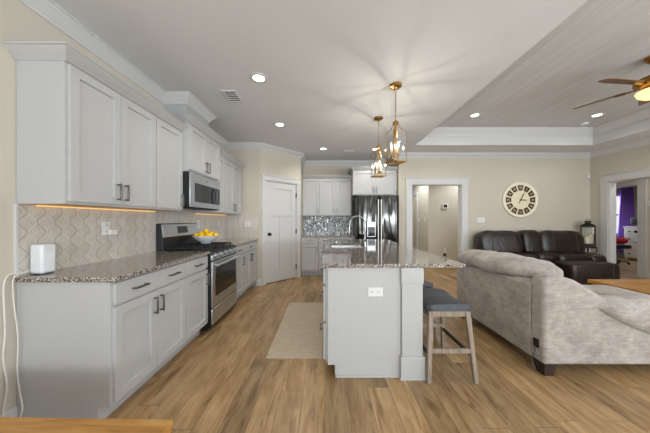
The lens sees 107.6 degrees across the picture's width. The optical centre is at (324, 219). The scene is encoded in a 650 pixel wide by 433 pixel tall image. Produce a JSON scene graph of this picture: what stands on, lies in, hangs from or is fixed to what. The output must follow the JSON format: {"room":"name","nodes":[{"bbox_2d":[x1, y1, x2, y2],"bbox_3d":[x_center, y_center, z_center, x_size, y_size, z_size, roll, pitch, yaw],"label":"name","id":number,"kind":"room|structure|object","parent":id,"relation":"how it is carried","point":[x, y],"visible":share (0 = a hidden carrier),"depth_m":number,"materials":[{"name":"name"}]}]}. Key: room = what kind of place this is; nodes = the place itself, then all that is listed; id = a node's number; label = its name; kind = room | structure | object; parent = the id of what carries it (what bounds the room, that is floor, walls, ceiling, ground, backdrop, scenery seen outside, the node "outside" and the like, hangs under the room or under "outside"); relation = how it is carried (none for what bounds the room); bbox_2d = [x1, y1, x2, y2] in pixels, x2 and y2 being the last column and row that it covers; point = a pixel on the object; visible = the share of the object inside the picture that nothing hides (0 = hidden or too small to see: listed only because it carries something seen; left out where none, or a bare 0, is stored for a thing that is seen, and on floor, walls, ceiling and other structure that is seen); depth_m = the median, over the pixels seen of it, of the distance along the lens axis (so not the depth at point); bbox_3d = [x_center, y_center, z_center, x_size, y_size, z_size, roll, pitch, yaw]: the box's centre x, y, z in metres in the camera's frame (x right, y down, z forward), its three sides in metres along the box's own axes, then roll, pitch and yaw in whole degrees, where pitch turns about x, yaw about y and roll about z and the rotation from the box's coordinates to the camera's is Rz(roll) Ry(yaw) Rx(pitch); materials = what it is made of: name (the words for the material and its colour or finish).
{"room":"open-plan kitchen","nodes":[
{"label":"open-plan kitchen","id":0,"kind":"room"},
{"bbox_2d":[0,0,225,414],"bbox_3d":[-1.978,-0.302,1.750,0.150,3.130,8.700,0,0,0],"label":"wall","id":1,"kind":"structure","parent":0,"point":[18,22],"depth_m":1.44,"materials":[{"name":"paint"}]},
{"bbox_2d":[0,406,16,416],"bbox_3d":[-1.893,1.203,-0.569,0.020,0.120,4.062,0,0,0],"label":"baseboard","id":2,"kind":"structure","parent":1,"relation":"attached to","point":[13,411],"depth_m":1.44,"materials":[{"name":"white paint"}]},
{"bbox_2d":[2,270,29,416],"bbox_3d":[-1.865,0.788,1.407,0.066,0.949,0.246,0,0,-20],"label":"power cord","id":3,"kind":"object","parent":1,"relation":"attached to","point":[7,276],"visible":0.94,"depth_m":1.40,"materials":[{"name":"white plastic"}]},
{"bbox_2d":[14,204,17,276],"bbox_3d":[-1.897,0.124,1.462,0.013,0.449,0.011,0,0,0],"label":"trim","id":4,"kind":"structure","parent":1,"relation":"attached to","point":[15,205],"depth_m":1.46,"materials":[{"name":"white paint"}]},
{"bbox_2d":[2,41,161,209],"bbox_3d":[-1.714,-0.574,1.818,0.373,0.954,0.836,0,0,0],"label":"upper cabinet","id":5,"kind":"object","parent":1,"relation":"attached to","point":[80,142],"visible":1,"depth_m":1.52,"materials":[{"name":"white paint"}]},
{"bbox_2d":[36,205,155,211],"bbox_3d":[-1.872,-0.093,2.085,0.020,0.008,1.070,0,0,0],"label":"light","id":6,"kind":"object","parent":5,"relation":"attached to","point":[36,205],"visible":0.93,"depth_m":1.87,"materials":[{"name":"yellow plastic"}]},
{"bbox_2d":[18,204,225,275],"bbox_3d":[-1.898,0.124,3.024,0.008,0.449,3.112,0,0,0],"label":"tile backsplash","id":7,"kind":"structure","parent":1,"relation":"attached to","point":[76,233],"depth_m":1.92,"materials":[{"name":"beige tile"}]},
{"bbox_2d":[102,222,109,235],"bbox_3d":[-1.889,0.073,2.055,0.008,0.118,0.075,0,0,0],"label":"electrical outlet","id":8,"kind":"object","parent":7,"relation":"attached to","point":[105,225],"visible":0.95,"depth_m":2.05,"materials":[{"name":"white plastic"}]},
{"bbox_2d":[108,229,117,234],"bbox_3d":[-1.866,0.105,2.092,0.036,0.045,0.065,0,0,0],"label":"plug adapter","id":9,"kind":"object","parent":8,"relation":"attached to","point":[111,231],"visible":1,"depth_m":2.08,"materials":[{"name":"white plastic"}]},
{"bbox_2d":[142,108,187,210],"bbox_3d":[-1.714,-0.574,2.446,0.373,0.954,0.419,0,0,0],"label":"upper cabinet","id":10,"kind":"object","parent":1,"relation":"attached to","point":[169,139],"visible":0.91,"depth_m":2.43,"materials":[{"name":"white paint"}]},
{"bbox_2d":[155,114,224,181],"bbox_3d":[-1.676,-0.852,3.036,0.448,0.612,0.888,0,0,0],"label":"upper cabinet","id":11,"kind":"object","parent":1,"relation":"attached to","point":[201,152],"visible":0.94,"depth_m":2.89,"materials":[{"name":"white paint"}]},
{"bbox_2d":[183,171,219,209],"bbox_3d":[-1.676,-0.340,3.036,0.430,0.407,0.758,0,0,0],"label":"microwave","id":12,"kind":"object","parent":11,"relation":"attached to","point":[199,192],"visible":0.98,"depth_m":2.87,"materials":[{"name":"silver metal"}]},
{"bbox_2d":[193,148,227,213],"bbox_3d":[-1.714,-0.574,3.585,0.373,0.954,0.330,0,0,0],"label":"upper cabinet","id":13,"kind":"object","parent":1,"relation":"attached to","point":[223,153],"visible":0.28,"depth_m":3.64,"materials":[{"name":"white paint"}]},
{"bbox_2d":[219,154,245,214],"bbox_3d":[-1.714,-0.574,4.167,0.373,0.954,0.834,0,0,0],"label":"upper cabinet","id":14,"kind":"object","parent":1,"relation":"attached to","point":[232,168],"visible":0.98,"depth_m":4.08,"materials":[{"name":"white paint"}]},
{"bbox_2d":[226,149,260,278],"bbox_3d":[-1.572,-0.102,4.630,0.662,2.730,0.100,0,0,0],"label":"wall","id":15,"kind":"structure","parent":0,"point":[251,173],"depth_m":4.58,"materials":[{"name":"paint"}]},
{"bbox_2d":[226,215,258,237],"bbox_3d":[-1.577,0.124,4.575,0.630,0.449,0.009,0,0,0],"label":"tile backsplash","id":16,"kind":"structure","parent":15,"relation":"attached to","point":[235,228],"depth_m":4.57,"materials":[{"name":"beige tile"}]},
{"bbox_2d":[244,221,249,226],"bbox_3d":[-1.490,0.073,4.566,0.118,0.118,0.009,0,0,0],"label":"light switch","id":17,"kind":"object","parent":16,"relation":"attached to","point":[246,223],"visible":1,"depth_m":4.56,"materials":[{"name":"white plastic"}]},
{"bbox_2d":[256,279,261,285],"bbox_3d":[-1.264,1.203,4.579,0.111,0.120,0.038,0,0,0],"label":"baseboard","id":18,"kind":"structure","parent":15,"relation":"attached to","point":[258,281],"depth_m":4.57,"materials":[{"name":"white paint"}]},
{"bbox_2d":[261,149,300,278],"bbox_3d":[-0.926,-0.102,4.965,0.100,2.730,0.990,0,0,45],"label":"wall","id":19,"kind":"structure","parent":0,"point":[272,163],"depth_m":4.92,"materials":[{"name":"paint"}]},
{"bbox_2d":[266,181,296,282],"bbox_3d":[-0.883,0.241,4.935,0.104,2.013,0.743,0,0,45],"label":"door","id":20,"kind":"structure","parent":19,"relation":"in","point":[281,230],"depth_m":4.92,"materials":[{"name":"white paint"}]},
{"bbox_2d":[261,174,301,284],"bbox_3d":[-0.914,0.188,4.953,0.136,2.151,0.986,0,0,45],"label":"trim","id":21,"kind":"structure","parent":19,"relation":"attached to","point":[271,178],"depth_m":4.71,"materials":[{"name":"white paint"}]},
{"bbox_2d":[301,161,302,274],"bbox_3d":[-0.591,-0.102,5.615,0.100,2.730,0.670,0,0,0],"label":"wall","id":22,"kind":"structure","parent":0,"point":[301,161],"depth_m":5.48,"materials":[{"name":"paint"}]},
{"bbox_2d":[303,166,389,233],"bbox_3d":[-0.150,-0.102,6.010,3.800,2.730,0.120,0,0,0],"label":"wall","id":23,"kind":"structure","parent":0,"point":[307,170],"depth_m":5.95,"materials":[{"name":"paint"}]},
{"bbox_2d":[302,175,319,215],"bbox_3d":[-0.333,-0.574,5.758,0.405,0.954,0.378,0,0,0],"label":"upper cabinet","id":24,"kind":"object","parent":23,"relation":"attached to","point":[310,184],"visible":1,"depth_m":5.64,"materials":[{"name":"white paint"}]},
{"bbox_2d":[303,216,351,233],"bbox_3d":[0.067,0.124,5.945,1.210,0.449,0.008,0,0,0],"label":"tile backsplash","id":25,"kind":"structure","parent":23,"relation":"attached to","point":[311,224],"depth_m":5.94,"materials":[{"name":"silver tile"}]},
{"bbox_2d":[319,175,351,215],"bbox_3d":[0.247,-0.574,5.758,0.752,0.954,0.378,0,0,0],"label":"upper cabinet","id":26,"kind":"object","parent":23,"relation":"attached to","point":[335,190],"visible":0.98,"depth_m":5.64,"materials":[{"name":"white paint"}]},
{"bbox_2d":[348,167,397,197],"bbox_3d":[1.089,-0.870,5.611,1.049,0.627,0.673,0,0,0],"label":"upper cabinet","id":27,"kind":"object","parent":23,"relation":"attached to","point":[362,184],"visible":0.94,"depth_m":5.34,"materials":[{"name":"white paint"}]},
{"bbox_2d":[53,0,649,160],"bbox_3d":[5.074,-1.667,3.230,14.253,0.400,11.940,0,0,0],"label":"ceiling","id":28,"kind":"structure","parent":0,"point":[330,66],"depth_m":2.14,"materials":[{"name":"paint"}]},
{"bbox_2d":[163,104,207,134],"bbox_3d":[-1.766,-1.317,3.065,0.272,0.299,0.530,0,0,0],"label":"soffit box","id":29,"kind":"object","parent":28,"relation":"attached to","point":[171,108],"visible":0.21,"depth_m":2.80,"materials":[{"name":"white paint"}]},
{"bbox_2d":[220,90,242,102],"bbox_3d":[-1.098,-1.462,2.820,0.170,0.011,0.270,0,0,0],"label":"ceiling vent","id":30,"kind":"object","parent":28,"relation":"in","point":[232,96],"visible":1,"depth_m":2.82,"materials":[{"name":"white metal"}]},
{"bbox_2d":[249,72,267,82],"bbox_3d":[-0.683,-1.463,2.454,0.184,0.008,0.184,0,0,0],"label":"recessed light","id":31,"kind":"object","parent":28,"relation":"in","point":[257,77],"visible":1,"depth_m":2.44,"materials":[{"name":"white paint"}]},
{"bbox_2d":[274,122,285,126],"bbox_3d":[-0.693,-1.463,3.650,0.184,0.008,0.184,0,0,0],"label":"recessed light","id":32,"kind":"object","parent":28,"relation":"in","point":[278,124],"visible":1,"depth_m":3.64,"materials":[{"name":"white paint"}]},
{"bbox_2d":[342,150,355,152],"bbox_3d":[0.510,-1.462,5.080,0.280,0.011,0.140,0,0,0],"label":"ceiling vent","id":33,"kind":"object","parent":28,"relation":"in","point":[343,151],"visible":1,"depth_m":5.07,"materials":[{"name":"white metal"}]},
{"bbox_2d":[371,116,385,177],"bbox_3d":[0.767,-1.044,3.420,0.171,0.844,0.171,0,0,-11],"label":"pendant light","id":34,"kind":"object","parent":28,"relation":"hanging from","point":[377,118],"visible":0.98,"depth_m":3.41,"materials":[{"name":"gold metal"}]},
{"bbox_2d":[384,82,406,164],"bbox_3d":[0.767,-1.044,2.585,0.171,0.844,0.171,0,0,-20],"label":"pendant light","id":35,"kind":"object","parent":28,"relation":"hanging from","point":[395,85],"visible":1,"depth_m":2.56,"materials":[{"name":"gold metal"}]},
{"bbox_2d":[415,0,649,144],"bbox_3d":[3.510,-1.552,1.540,3.520,0.170,6.280,0,0,0],"label":"trim","id":36,"kind":"structure","parent":28,"relation":"attached to","point":[644,125],"depth_m":4.66,"materials":[{"name":"white paint"}]},
{"bbox_2d":[427,108,649,135],"bbox_3d":[3.510,-1.716,1.540,3.520,0.142,6.280,0,0,0],"label":"trim","id":37,"kind":"structure","parent":28,"relation":"attached to","point":[642,115],"depth_m":4.60,"materials":[{"name":"white paint"}]},
{"bbox_2d":[105,258,649,432],"bbox_3d":[4.600,1.313,3.225,15.200,0.100,11.950,0,0,0],"label":"floor","id":38,"kind":"structure","parent":0,"point":[223,380],"depth_m":1.76,"materials":[{"name":"brown wood"}]},
{"bbox_2d":[0,417,172,432],"bbox_3d":[-1.235,1.033,0.636,1.234,0.460,0.672,0,0,1],"label":"wooden table","id":39,"kind":"object","parent":38,"relation":"on","point":[7,424],"visible":1,"depth_m":0.93,"materials":[{"name":"brown wood"}]},
{"bbox_2d":[16,262,185,418],"bbox_3d":[-1.584,0.822,1.847,0.630,0.883,0.766,0,0,0],"label":"base cabinet","id":40,"kind":"object","parent":38,"relation":"on","point":[85,348],"visible":0.95,"depth_m":1.46,"materials":[{"name":"white paint"}]},
{"bbox_2d":[12,251,209,281],"bbox_3d":[-1.591,0.364,2.049,0.622,0.031,1.210,0,0,0],"label":"countertop","id":41,"kind":"structure","parent":40,"relation":"on","point":[118,269],"depth_m":1.71,"materials":[{"name":"stone"}]},
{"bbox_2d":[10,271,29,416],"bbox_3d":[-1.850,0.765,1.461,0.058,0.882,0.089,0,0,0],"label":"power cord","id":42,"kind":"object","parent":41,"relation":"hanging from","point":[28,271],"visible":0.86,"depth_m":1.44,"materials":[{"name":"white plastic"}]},
{"bbox_2d":[30,243,55,273],"bbox_3d":[-1.837,0.252,1.552,0.081,0.194,0.085,0,0,0],"label":"router","id":43,"kind":"object","parent":41,"relation":"on","point":[42,256],"visible":1,"depth_m":1.52,"materials":[{"name":"plastic"}]},
{"bbox_2d":[176,255,209,353],"bbox_3d":[-1.584,0.822,2.442,0.630,0.883,0.420,0,0,0],"label":"base cabinet","id":44,"kind":"object","parent":38,"relation":"on","point":[197,276],"visible":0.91,"depth_m":2.43,"materials":[{"name":"white paint"}]},
{"bbox_2d":[156,223,239,330],"bbox_3d":[-1.546,0.652,3.036,0.690,1.222,0.760,0,0,0],"label":"range","id":45,"kind":"object","parent":38,"relation":"on","point":[222,258],"visible":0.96,"depth_m":2.89,"materials":[{"name":"silver metal"}]},
{"bbox_2d":[167,244,233,250],"bbox_3d":[-1.569,0.353,3.036,0.527,0.015,0.752,0,0,0],"label":"cooktop","id":46,"kind":"object","parent":45,"relation":"in","point":[203,248],"depth_m":2.79,"materials":[{"name":"black metal"}]},
{"bbox_2d":[192,235,219,242],"bbox_3d":[-1.615,0.262,3.235,0.344,0.100,0.344,0,0,0],"label":"bowl","id":47,"kind":"object","parent":45,"relation":"on","point":[203,239],"visible":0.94,"depth_m":3.12,"materials":[{"name":"white ceramic"}]},
{"bbox_2d":[236,245,244,296],"bbox_3d":[-1.584,0.822,3.607,0.630,0.883,0.373,0,0,0],"label":"base cabinet","id":48,"kind":"object","parent":38,"relation":"on","point":[240,264],"visible":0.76,"depth_m":3.67,"materials":[{"name":"white paint"}]},
{"bbox_2d":[237,241,256,298],"bbox_3d":[-1.584,0.822,4.173,0.630,0.883,0.755,0,0,0],"label":"base cabinet","id":49,"kind":"object","parent":38,"relation":"on","point":[249,249],"visible":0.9,"depth_m":4.11,"materials":[{"name":"white paint"}]},
{"bbox_2d":[213,238,257,245],"bbox_3d":[-1.591,0.364,3.998,0.622,0.031,1.160,0,0,0],"label":"countertop","id":50,"kind":"structure","parent":49,"relation":"on","point":[236,241],"depth_m":4.05,"materials":[{"name":"stone"}]},
{"bbox_2d":[266,303,322,358],"bbox_3d":[-0.281,1.258,2.893,0.518,0.008,1.455,0,0,0],"label":"rug","id":51,"kind":"object","parent":38,"relation":"on","point":[299,335],"visible":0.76,"depth_m":2.61,"materials":[{"name":"beige fabric"}]},
{"bbox_2d":[301,237,318,274],"bbox_3d":[-0.341,0.822,5.619,0.388,0.883,0.656,0,0,0],"label":"base cabinet","id":52,"kind":"object","parent":38,"relation":"on","point":[309,245],"visible":0.96,"depth_m":5.34,"materials":[{"name":"white paint"}]},
{"bbox_2d":[320,267,334,371],"bbox_3d":[0.269,0.822,2.232,0.634,0.883,0.589,0,0,0],"label":"base cabinet","id":53,"kind":"object","parent":38,"relation":"on","point":[325,270],"visible":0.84,"depth_m":1.95,"materials":[{"name":"white paint"}]},
{"bbox_2d":[322,239,464,267],"bbox_3d":[0.543,0.364,3.110,1.141,0.031,2.450,0,0,0],"label":"countertop","id":54,"kind":"structure","parent":53,"relation":"on","point":[378,253],"depth_m":2.28,"materials":[{"name":"stone"}]},
{"bbox_2d":[331,245,359,247],"bbox_3d":[0.280,0.473,3.250,0.414,0.183,0.624,0,0,0],"label":"sink","id":55,"kind":"object","parent":54,"relation":"in","point":[332,246],"visible":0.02,"depth_m":3.55,"materials":[{"name":"metal"}]},
{"bbox_2d":[348,215,366,245],"bbox_3d":[0.431,0.142,3.123,0.258,0.413,0.135,0,0,0],"label":"faucet","id":56,"kind":"object","parent":54,"relation":"on","point":[361,217],"visible":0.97,"depth_m":3.15,"materials":[{"name":"metal"}]},
{"bbox_2d":[319,237,354,274],"bbox_3d":[0.260,0.822,5.619,0.810,0.883,0.656,0,0,0],"label":"base cabinet","id":57,"kind":"object","parent":38,"relation":"on","point":[321,239],"visible":0.05,"depth_m":5.33,"materials":[{"name":"white paint"}]},
{"bbox_2d":[301,234,354,236],"bbox_3d":[0.067,0.364,5.627,1.211,0.031,0.643,0,0,0],"label":"countertop","id":58,"kind":"structure","parent":57,"relation":"on","point":[303,235],"depth_m":5.36,"materials":[{"name":"stone"}]},
{"bbox_2d":[368,287,382,296],"bbox_3d":[0.405,0.578,1.909,0.118,0.072,0.008,0,0,0],"label":"electrical outlet","id":59,"kind":"object","parent":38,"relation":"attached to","point":[372,291],"visible":1,"depth_m":1.91,"materials":[{"name":"white plastic"}]},
{"bbox_2d":[353,195,398,242],"bbox_3d":[1.142,0.363,5.486,0.900,1.800,0.888,0,0,0],"label":"refrigerator","id":60,"kind":"object","parent":38,"relation":"on","point":[380,214],"visible":0.48,"depth_m":5.10,"materials":[{"name":"grey metal"}]},
{"bbox_2d":[328,268,425,380],"bbox_3d":[0.410,0.822,1.975,0.776,0.883,0.214,0,0,0],"label":"island end panel","id":61,"kind":"object","parent":38,"relation":"on","point":[369,337],"visible":0.87,"depth_m":1.91,"materials":[{"name":"white paint"}]},
{"bbox_2d":[423,280,438,341],"bbox_3d":[0.985,0.962,2.735,0.394,0.606,0.540,0,0,0],"label":"bar stool","id":62,"kind":"object","parent":38,"relation":"on","point":[426,284],"visible":0.12,"depth_m":2.49,"materials":[{"name":"brown wood"}]},
{"bbox_2d":[423,288,478,383],"bbox_3d":[0.985,0.962,2.095,0.394,0.606,0.540,0,0,0],"label":"bar stool","id":63,"kind":"object","parent":38,"relation":"on","point":[437,302],"visible":0.7,"depth_m":1.87,"materials":[{"name":"wood"}]},
{"bbox_2d":[474,230,606,263],"bbox_3d":[4.250,0.734,4.827,2.203,1.058,0.714,0,0,0],"label":"leather sofa","id":64,"kind":"object","parent":38,"relation":"on","point":[552,246],"visible":0.6,"depth_m":4.83,"materials":[{"name":"brown leather"}]},
{"bbox_2d":[457,249,649,375],"bbox_3d":[2.581,0.818,2.552,1.768,0.890,1.418,0,0,0],"label":"sectional sofa","id":65,"kind":"object","parent":38,"relation":"on","point":[556,319],"visible":0.98,"depth_m":1.92,"materials":[{"name":"beige fabric"}]},
{"bbox_2d":[458,249,563,277],"bbox_3d":[1.985,0.476,2.650,0.570,0.207,1.220,0,0,0],"label":"cushion","id":66,"kind":"object","parent":65,"relation":"on","point":[493,264],"depth_m":2.40,"materials":[{"name":"grey fabric"}]},
{"bbox_2d":[583,285,647,294],"bbox_3d":[3.150,0.863,2.520,0.580,0.180,0.840,0,0,0],"label":"seat cushion","id":67,"kind":"object","parent":65,"relation":"on","point":[598,289],"depth_m":2.61,"materials":[{"name":"grey fabric"}]},
{"bbox_2d":[598,294,649,333],"bbox_3d":[2.785,0.802,1.995,1.350,0.335,0.298,0,0,0],"label":"cushion","id":68,"kind":"object","parent":65,"relation":"on","point":[617,313],"depth_m":1.89,"materials":[{"name":"grey fabric"}]},
{"bbox_2d":[554,260,619,284],"bbox_3d":[4.635,0.995,4.230,0.831,0.536,0.400,0,0,0],"label":"ottoman","id":69,"kind":"object","parent":38,"relation":"on","point":[579,271],"visible":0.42,"depth_m":4.04,"materials":[{"name":"brown leather"}]},
{"bbox_2d":[587,279,649,294],"bbox_3d":[4.175,1.038,2.910,1.150,0.450,0.720,0,0,0],"label":"coffee table","id":70,"kind":"object","parent":38,"relation":"on","point":[637,285],"visible":0.59,"depth_m":3.05,"materials":[{"name":"brown wood"}]},
{"bbox_2d":[616,244,631,264],"bbox_3d":[8.432,0.683,6.982,0.615,1.160,0.605,0,0,0],"label":"office chair","id":71,"kind":"object","parent":38,"relation":"on","point":[618,246],"visible":0.23,"depth_m":6.70,"materials":[{"name":"black plastic"}]},
{"bbox_2d":[616,237,627,243],"bbox_3d":[8.420,0.605,6.900,0.437,0.194,0.400,0,0,0],"label":"blanket","id":72,"kind":"object","parent":71,"relation":"on","point":[618,240],"visible":0.47,"depth_m":6.72,"materials":[{"name":"red fabric"}]},
{"bbox_2d":[623,226,636,259],"bbox_3d":[9.706,0.733,7.255,0.508,1.060,0.650,0,0,0],"label":"dresser","id":73,"kind":"object","parent":38,"relation":"on","point":[629,234],"visible":0.39,"depth_m":7.38,"materials":[{"name":"white paint"}]},
{"bbox_2d":[630,217,636,224],"bbox_3d":[9.705,0.009,7.250,0.326,0.382,0.520,0,0,0],"label":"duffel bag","id":74,"kind":"object","parent":73,"relation":"on","point":[633,220],"visible":0.2,"depth_m":7.37,"materials":[{"name":"black fabric"}]},
{"bbox_3d":[5.555,0.916,5.030,0.276,0.698,0.276,0,0,0],"label":"lantern stand","id":75,"kind":"object","parent":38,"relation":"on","visible":0},
{"bbox_2d":[580,219,596,247],"bbox_3d":[5.555,0.271,5.030,0.234,0.590,0.234,0,0,-44],"label":"candle lantern","id":76,"kind":"object","parent":75,"relation":"on","point":[587,223],"visible":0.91,"depth_m":4.94,"materials":[{"name":"brown metal"}]},
{"bbox_2d":[584,236,588,243],"bbox_3d":[5.510,0.413,5.010,0.072,0.164,0.072,0,0,0],"label":"candle","id":77,"kind":"object","parent":76,"relation":"on","point":[586,238],"visible":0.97,"depth_m":4.99,"materials":[{"name":"beige wax"}]},
{"bbox_2d":[588,234,592,243],"bbox_3d":[5.583,0.388,5.000,0.072,0.214,0.072,0,0,0],"label":"candle","id":78,"kind":"object","parent":76,"relation":"on","point":[589,235],"visible":0.97,"depth_m":4.98,"materials":[{"name":"beige wax"}]},
{"bbox_2d":[390,158,403,244],"bbox_3d":[1.690,-0.102,5.600,0.120,2.730,0.700,0,0,0],"label":"wall","id":79,"kind":"structure","parent":0,"point":[400,170],"depth_m":5.25,"materials":[{"name":"paint"}]},
{"bbox_2d":[412,186,426,251],"bbox_3d":[2.841,-0.102,7.750,0.117,2.730,2.500,0,0,0],"label":"wall","id":80,"kind":"structure","parent":0,"point":[422,190],"depth_m":6.94,"materials":[{"name":"paint"}]},
{"bbox_2d":[412,191,417,248],"bbox_3d":[2.815,0.194,7.660,0.136,2.138,1.110,0,0,0],"label":"trim","id":81,"kind":"structure","parent":80,"relation":"attached to","point":[415,192],"depth_m":7.19,"materials":[{"name":"white paint"}]},
{"bbox_2d":[427,186,457,260],"bbox_3d":[3.991,-0.102,6.450,2.417,2.730,0.100,0,0,0],"label":"wall","id":82,"kind":"structure","parent":0,"point":[442,224],"depth_m":6.40,"materials":[{"name":"paint"}]},
{"bbox_2d":[442,204,447,208],"bbox_3d":[3.225,-0.367,6.385,0.150,0.130,0.031,0,0,0],"label":"thermostat","id":83,"kind":"object","parent":82,"relation":"attached to","point":[444,206],"visible":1,"depth_m":6.37,"materials":[{"name":"white plastic"}]},
{"bbox_2d":[404,158,589,251],"bbox_3d":[3.870,-0.102,5.310,4.240,2.730,0.120,0,0,0],"label":"wall","id":84,"kind":"structure","parent":0,"point":[561,185],"depth_m":5.25,"materials":[{"name":"paint"}]},
{"bbox_2d":[18,0,649,165],"bbox_3d":[1.974,-1.415,1.675,7.753,0.105,8.550,0,0,0],"label":"trim","id":85,"kind":"structure","parent":84,"relation":"attached to","point":[48,10],"depth_m":2.77,"materials":[{"name":"white paint"}]},
{"bbox_2d":[405,177,469,260],"bbox_3d":[2.465,0.164,5.292,1.410,2.198,0.156,0,0,0],"label":"trim","id":86,"kind":"structure","parent":84,"relation":"attached to","point":[462,183],"depth_m":5.23,"materials":[{"name":"white paint"}]},
{"bbox_2d":[477,217,484,222],"bbox_3d":[3.440,0.000,5.245,0.170,0.120,0.009,0,0,0],"label":"light switch","id":87,"kind":"object","parent":84,"relation":"attached to","point":[479,219],"visible":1,"depth_m":5.25,"materials":[{"name":"white plastic"}]},
{"bbox_2d":[502,182,537,217],"bbox_3d":[4.290,-0.441,5.228,0.784,0.784,0.042,0,0,0],"label":"wall clock","id":88,"kind":"object","parent":84,"relation":"attached to","point":[519,199],"visible":1,"depth_m":5.22,"materials":[{"name":"beige paint"}]},
{"bbox_2d":[438,0,649,126],"bbox_3d":[3.510,-1.827,1.540,3.520,0.080,6.280,0,0,0],"label":"ceiling","id":89,"kind":"structure","parent":0,"point":[603,39],"depth_m":2.96,"materials":[{"name":"white wood"}]},
{"bbox_2d":[469,113,480,116],"bbox_3d":[2.550,-1.783,4.050,0.184,0.008,0.184,0,0,0],"label":"recessed light","id":90,"kind":"object","parent":89,"relation":"in","point":[473,114],"visible":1,"depth_m":4.04,"materials":[{"name":"white paint"}]},
{"bbox_2d":[589,113,604,116],"bbox_3d":[4.630,-1.783,4.050,0.184,0.008,0.184,0,0,0],"label":"recessed light","id":91,"kind":"object","parent":89,"relation":"in","point":[597,114],"visible":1,"depth_m":4.05,"materials":[{"name":"white paint"}]},
{"bbox_2d":[572,56,649,109],"bbox_3d":[3.564,-1.544,2.582,1.236,0.484,1.256,0,0,0],"label":"ceiling fan","id":92,"kind":"object","parent":89,"relation":"hanging from","point":[642,85],"visible":1,"depth_m":2.60,"materials":[{"name":"brown wood"}]},
{"bbox_2d":[590,144,649,272],"bbox_3d":[6.470,-0.102,2.750,1.240,2.730,10.700,0,0,0],"label":"wall","id":93,"kind":"structure","parent":0,"point":[637,158],"depth_m":5.04,"materials":[{"name":"paint"}]},
{"bbox_2d":[598,168,649,263],"bbox_3d":[5.902,0.164,3.955,0.176,2.198,2.220,0,0,0],"label":"trim","id":94,"kind":"structure","parent":93,"relation":"attached to","point":[612,179],"depth_m":4.89,"materials":[{"name":"white paint"}]},
{"bbox_2d":[616,178,647,277],"bbox_3d":[7.022,0.154,5.775,0.176,2.218,1.300,0,0,0],"label":"trim","id":95,"kind":"structure","parent":93,"relation":"attached to","point":[641,184],"depth_m":5.23,"materials":[{"name":"white paint"}]},
{"bbox_2d":[616,186,636,257],"bbox_3d":[9.595,-0.102,6.050,5.010,2.730,4.100,0,0,0],"label":"wall","id":96,"kind":"structure","parent":0,"point":[618,254],"depth_m":8.00,"materials":[{"name":"paint"}]},
{"bbox_2d":[616,195,619,234],"bbox_3d":[9.515,-0.172,8.040,0.930,1.370,0.040,0,0,0],"label":"window","id":97,"kind":"structure","parent":96,"relation":"in","point":[616,195],"depth_m":8.04,"materials":[{"name":"white paint"}]},
{"bbox_3d":[10.050,-1.222,7.900,1.500,0.024,0.024,0,0,0],"label":"curtain rod","id":98,"kind":"object","parent":96,"relation":"attached to","visible":0},
{"bbox_2d":[617,187,635,251],"bbox_3d":[10.020,-0.072,7.900,0.625,2.270,0.086,0,0,0],"label":"curtain","id":99,"kind":"object","parent":98,"relation":"hanging from","point":[626,202],"visible":0.54,"depth_m":7.89,"materials":[{"name":"purple fabric"}]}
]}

